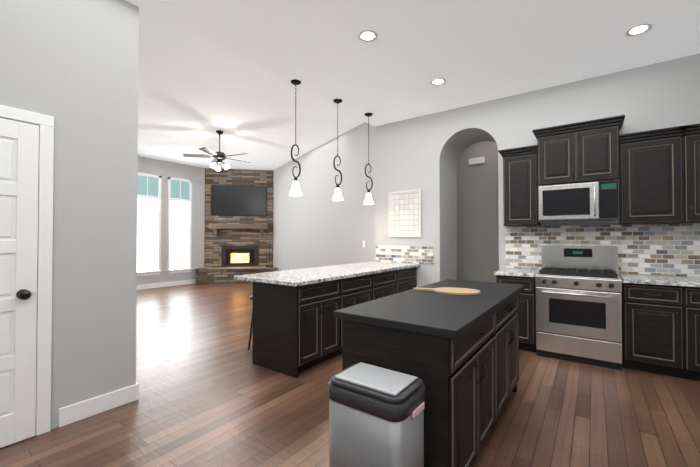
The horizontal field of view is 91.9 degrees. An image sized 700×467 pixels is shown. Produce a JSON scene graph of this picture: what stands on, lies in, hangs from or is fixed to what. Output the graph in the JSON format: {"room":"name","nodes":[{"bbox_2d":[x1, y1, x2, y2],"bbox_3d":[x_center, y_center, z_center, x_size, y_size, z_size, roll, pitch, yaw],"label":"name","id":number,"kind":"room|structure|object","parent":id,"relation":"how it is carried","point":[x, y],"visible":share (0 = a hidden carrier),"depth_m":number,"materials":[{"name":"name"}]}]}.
{"room":"kitchen and living room","nodes":[
{"label":"kitchen and living room","id":0,"kind":"room"},
{"bbox_2d":[0,0,138,429],"bbox_3d":[-2.971,-0.281,1.225,0.130,3.250,3.970,-1,-1,36],"label":"wall","id":1,"kind":"structure","parent":0,"point":[70,67],"depth_m":2.52,"materials":[{"name":"grey paint"}]},
{"bbox_2d":[0,118,38,447],"bbox_3d":[-2.315,0.306,1.927,0.097,2.077,0.810,-1,-1,36],"label":"door","id":2,"kind":"structure","parent":1,"relation":"in","point":[19,156],"depth_m":2.19,"materials":[{"name":"white wood"}]},
{"bbox_2d":[0,105,53,435],"bbox_3d":[-2.347,0.268,1.951,0.019,2.170,0.968,-1,-1,36],"label":"door frame","id":3,"kind":"structure","parent":1,"relation":"attached to","point":[45,123],"depth_m":2.30,"materials":[{"name":"white wood"}]},
{"bbox_2d":[58,384,138,426],"bbox_3d":[-1.890,1.296,2.577,0.015,0.130,0.512,-1,-1,36],"label":"baseboard","id":4,"kind":"structure","parent":1,"relation":"attached to","point":[75,412],"depth_m":2.55,"materials":[{"name":"white wood"}]},
{"bbox_2d":[137,156,204,284],"bbox_3d":[-5.064,-0.261,9.235,0.130,3.420,6.580,-1,-1,36],"label":"wall","id":5,"kind":"structure","parent":0,"point":[164,170],"depth_m":9.49,"materials":[{"name":"grey paint"}]},
{"bbox_2d":[137,172,192,275],"bbox_3d":[-5.014,-0.227,9.149,0.044,2.650,1.580,-1,-1,36],"label":"living room window","id":6,"kind":"structure","parent":5,"relation":"in","point":[179,250],"depth_m":9.06,"materials":[{"name":"white glass"}]},
{"bbox_2d":[137,279,195,289],"bbox_3d":[-5.711,1.371,8.188,0.015,0.130,4.160,-1,-1,36],"label":"baseboard","id":7,"kind":"structure","parent":5,"relation":"attached to","point":[163,284],"depth_m":9.16,"materials":[{"name":"white wood"}]},
{"bbox_2d":[138,8,363,169],"bbox_3d":[-3.853,-2.064,5.970,7.079,0.100,11.600,-1,-1,36],"label":"ceiling","id":8,"kind":"structure","parent":0,"point":[195,93],"depth_m":5.51,"materials":[{"name":"white paint"}]},
{"bbox_2d":[183,130,250,170],"bbox_3d":[-2.527,-1.624,6.649,1.286,0.760,1.265,-1,-1,36],"label":"ceiling fan","id":9,"kind":"object","parent":8,"relation":"hanging from","point":[218,156],"visible":1,"depth_m":6.55,"materials":[{"name":"black metal"}]},
{"bbox_2d":[273,122,375,270],"bbox_3d":[-1.308,-0.266,8.822,0.130,3.420,6.958,0,-1,-31],"label":"wall","id":10,"kind":"structure","parent":0,"point":[315,224],"depth_m":7.33,"materials":[{"name":"grey paint"}]},
{"bbox_2d":[0,283,699,466],"bbox_3d":[-1.938,1.437,4.544,11.800,0.100,11.600,-1,-1,36],"label":"floor","id":11,"kind":"structure","parent":0,"point":[211,394],"depth_m":2.56,"materials":[{"name":"brown wood"}]},
{"bbox_2d":[195,168,276,284],"bbox_3d":[-3.348,-0.246,10.229,2.290,3.416,0.880,0,-1,-9],"label":"fireplace","id":12,"kind":"object","parent":11,"relation":"on","point":[235,245],"visible":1,"depth_m":10.21,"materials":[{"name":"stone"}]},
{"bbox_2d":[211,185,266,215],"bbox_3d":[-3.353,-0.988,10.238,1.620,0.920,0.055,0,-1,-9],"label":"tv","id":13,"kind":"object","parent":12,"relation":"attached to","point":[230,200],"visible":1,"depth_m":10.21,"materials":[{"name":"black"}]},
{"bbox_2d":[266,243,272,266],"bbox_3d":[-2.408,0.651,10.136,0.170,0.720,0.170,-1,-1,36],"label":"fireplace tools","id":14,"kind":"object","parent":12,"relation":"on","point":[269,247],"visible":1,"depth_m":10.13,"materials":[{"name":"black metal"}]},
{"bbox_2d":[248,295,252,349],"bbox_3d":[-1.015,1.053,3.982,0.368,0.656,0.368,-1,-1,36],"label":"stool","id":15,"kind":"object","parent":11,"relation":"on","point":[251,298],"visible":0.1,"depth_m":4.00,"materials":[{"name":"grey metal"}]},
{"bbox_2d":[252,281,341,377],"bbox_3d":[-0.563,0.935,3.656,0.662,0.880,0.666,-1,-1,36],"label":"base cabinet","id":16,"kind":"object","parent":11,"relation":"on","point":[297,327],"depth_m":3.40,"materials":[{"name":"brown wood"}]},
{"bbox_2d":[234,261,417,288],"bbox_3d":[-0.078,0.486,4.483,0.935,0.040,2.736,-1,-1,36],"label":"countertop","id":17,"kind":"structure","parent":16,"relation":"on","point":[315,276],"depth_m":3.87,"materials":[{"name":"white stone"}]},
{"bbox_2d":[342,273,373,308],"bbox_3d":[-0.174,0.942,4.194,0.660,0.880,0.661,-1,-1,36],"label":"base cabinet","id":18,"kind":"object","parent":11,"relation":"on","point":[355,290],"depth_m":4.00,"materials":[{"name":"brown wood"}]},
{"bbox_2d":[328,362,424,466],"bbox_3d":[0.113,0.974,1.421,0.364,0.745,0.258,-1,-1,36],"label":"trash can","id":19,"kind":"object","parent":11,"relation":"on","point":[376,416],"visible":1,"depth_m":1.33,"materials":[{"name":"silver metal"}]},
{"bbox_2d":[374,269,397,299],"bbox_3d":[0.212,0.949,4.730,0.660,0.880,0.661,-1,-1,36],"label":"base cabinet","id":20,"kind":"object","parent":11,"relation":"on","point":[385,284],"depth_m":4.54,"materials":[{"name":"brown wood"}]},
{"bbox_2d":[398,269,416,292],"bbox_3d":[0.599,0.956,5.267,0.660,0.880,0.662,-1,-1,36],"label":"base cabinet","id":21,"kind":"object","parent":11,"relation":"on","point":[407,280],"depth_m":5.04,"materials":[{"name":"brown wood"}]},
{"bbox_2d":[342,287,524,466],"bbox_3d":[0.721,0.919,2.400,0.657,0.880,1.708,-1,-1,36],"label":"kitchen island","id":22,"kind":"object","parent":11,"relation":"on","point":[458,355],"depth_m":1.75,"materials":[{"name":"brown wood"}]},
{"bbox_2d":[334,279,524,338],"bbox_3d":[0.713,0.459,2.412,0.690,0.040,1.800,-1,-1,36],"label":"island countertop","id":23,"kind":"structure","parent":22,"relation":"on","point":[419,312],"depth_m":1.92,"materials":[{"name":"black stone"}]},
{"bbox_2d":[413,287,479,294],"bbox_3d":[0.737,0.432,2.580,0.483,0.014,0.274,-1,-1,36],"label":"serving board","id":24,"kind":"object","parent":23,"relation":"on","point":[455,291],"visible":1,"depth_m":2.51,"materials":[{"name":"beige wood"}]},
{"bbox_2d":[494,268,538,351],"bbox_3d":[2.098,0.922,4.205,0.433,0.921,0.637,-1,-1,36],"label":"base cabinet","id":25,"kind":"object","parent":11,"relation":"on","point":[526,311],"visible":0.62,"depth_m":3.92,"materials":[{"name":"brown wood"}]},
{"bbox_2d":[535,244,622,370],"bbox_3d":[2.561,0.755,3.812,0.762,1.245,0.691,-1,-1,36],"label":"range","id":26,"kind":"object","parent":11,"relation":"on","point":[578,303],"visible":1,"depth_m":3.62,"materials":[{"name":"silver metal"}]},
{"bbox_2d":[619,273,699,380],"bbox_3d":[3.259,0.911,3.366,0.872,0.921,0.635,-1,-1,36],"label":"base cabinet","id":27,"kind":"object","parent":11,"relation":"on","point":[660,324],"visible":0.94,"depth_m":3.24,"materials":[{"name":"brown wood"}]},
{"bbox_2d":[126,0,699,126],"bbox_3d":[0.933,-1.940,2.519,4.721,0.100,11.600,-1,-1,36],"label":"ceiling","id":28,"kind":"structure","parent":0,"point":[471,52],"depth_m":3.33,"materials":[{"name":"white paint"}]},
{"bbox_2d":[289,79,301,195],"bbox_3d":[-0.666,-1.170,4.154,0.160,1.394,0.160,-1,-1,36],"label":"pendant light","id":29,"kind":"object","parent":28,"relation":"hanging from","point":[295,190],"visible":1,"depth_m":4.14,"materials":[{"name":"black metal"}]},
{"bbox_2d":[332,99,342,200],"bbox_3d":[-0.171,-1.162,4.722,0.160,1.394,0.160,-1,-1,36],"label":"pendant light","id":30,"kind":"object","parent":28,"relation":"hanging from","point":[337,196],"visible":1,"depth_m":4.71,"materials":[{"name":"black metal"}]},
{"bbox_2d":[358,30,377,41],"bbox_3d":[0.168,-1.875,3.217,0.190,0.008,0.190,-1,-1,36],"label":"recessed light","id":31,"kind":"object","parent":28,"relation":"in","point":[369,35],"visible":1,"depth_m":3.21,"materials":[{"name":"white"}]},
{"bbox_2d":[364,113,373,203],"bbox_3d":[0.289,-1.155,5.241,0.160,1.394,0.160,-1,-1,36],"label":"pendant light","id":32,"kind":"object","parent":28,"relation":"hanging from","point":[368,200],"visible":1,"depth_m":5.23,"materials":[{"name":"black metal"}]},
{"bbox_2d":[430,78,445,85],"bbox_3d":[1.083,-1.863,4.161,0.190,0.008,0.190,-1,-1,36],"label":"recessed light","id":33,"kind":"object","parent":28,"relation":"in","point":[437,81],"visible":1,"depth_m":4.15,"materials":[{"name":"white"}]},
{"bbox_2d":[625,23,651,35],"bbox_3d":[2.663,-1.877,3.121,0.190,0.008,0.190,-1,-1,36],"label":"recessed light","id":34,"kind":"object","parent":28,"relation":"in","point":[639,29],"visible":1,"depth_m":3.12,"materials":[{"name":"white"}]},
{"bbox_2d":[457,141,498,282],"bbox_3d":[2.819,-0.213,6.395,5.380,3.250,0.130,-1,-1,36],"label":"wall","id":35,"kind":"structure","parent":0,"point":[477,223],"depth_m":6.55,"materials":[{"name":"grey paint"}]},
{"bbox_2d":[469,157,484,164],"bbox_3d":[2.458,-1.406,6.561,0.300,0.120,0.042,-1,-1,36],"label":"door chime","id":36,"kind":"object","parent":35,"relation":"attached to","point":[479,160],"visible":0.98,"depth_m":6.53,"materials":[{"name":"white"}]},
{"bbox_2d":[375,53,699,287],"bbox_3d":[2.356,-0.233,4.923,4.150,3.250,0.800,-1,-1,36],"label":"wall","id":37,"kind":"structure","parent":0,"point":[423,153],"depth_m":4.69,"materials":[{"name":"grey paint"}]},
{"bbox_2d":[376,245,432,263],"bbox_3d":[0.860,0.336,5.492,1.030,0.282,0.010,-1,-1,36],"label":"tile backsplash","id":38,"kind":"structure","parent":37,"relation":"attached to","point":[406,254],"depth_m":5.47,"materials":[{"name":"tile"}]},
{"bbox_2d":[389,189,421,236],"bbox_3d":[0.883,-0.316,5.472,0.580,0.750,0.027,-1,-1,36],"label":"framed art print","id":39,"kind":"object","parent":37,"relation":"attached to","point":[405,213],"visible":1,"depth_m":5.46,"materials":[{"name":"white paper"}]},
{"bbox_2d":[502,151,540,226],"bbox_3d":[2.204,-0.551,4.334,0.388,0.910,0.330,-1,-1,36],"label":"upper cabinet","id":40,"kind":"object","parent":37,"relation":"attached to","point":[520,184],"depth_m":4.20,"materials":[{"name":"brown wood"}]},
{"bbox_2d":[534,119,621,186],"bbox_3d":[2.664,-0.880,3.976,0.767,0.610,0.380,-1,-1,36],"label":"upper cabinet","id":41,"kind":"object","parent":37,"relation":"attached to","point":[592,152],"depth_m":3.80,"materials":[{"name":"brown"}]},
{"bbox_2d":[538,180,618,223],"bbox_3d":[2.640,-0.347,3.935,0.752,0.432,0.444,-1,-1,36],"label":"microwave","id":42,"kind":"object","parent":41,"relation":"attached to","point":[593,202],"visible":1,"depth_m":3.77,"materials":[{"name":"silver metal"}]},
{"bbox_2d":[505,223,699,276],"bbox_3d":[2.954,0.179,3.985,2.080,0.555,0.010,-1,-1,36],"label":"tile backsplash","id":43,"kind":"structure","parent":37,"relation":"attached to","point":[662,249],"depth_m":3.83,"materials":[{"name":"tile"}]},
{"bbox_2d":[618,131,685,224],"bbox_3d":[3.196,-0.552,3.619,0.491,0.895,0.330,-1,-1,36],"label":"upper cabinet","id":44,"kind":"object","parent":37,"relation":"attached to","point":[656,173],"depth_m":3.47,"materials":[{"name":"brown wood"}]},
{"bbox_2d":[678,127,699,223],"bbox_3d":[3.548,-0.556,3.366,0.377,0.895,0.330,-1,-1,36],"label":"upper cabinet","id":45,"kind":"object","parent":37,"relation":"attached to","point":[692,137],"depth_m":3.30,"materials":[{"name":"brown wood"}]}
]}

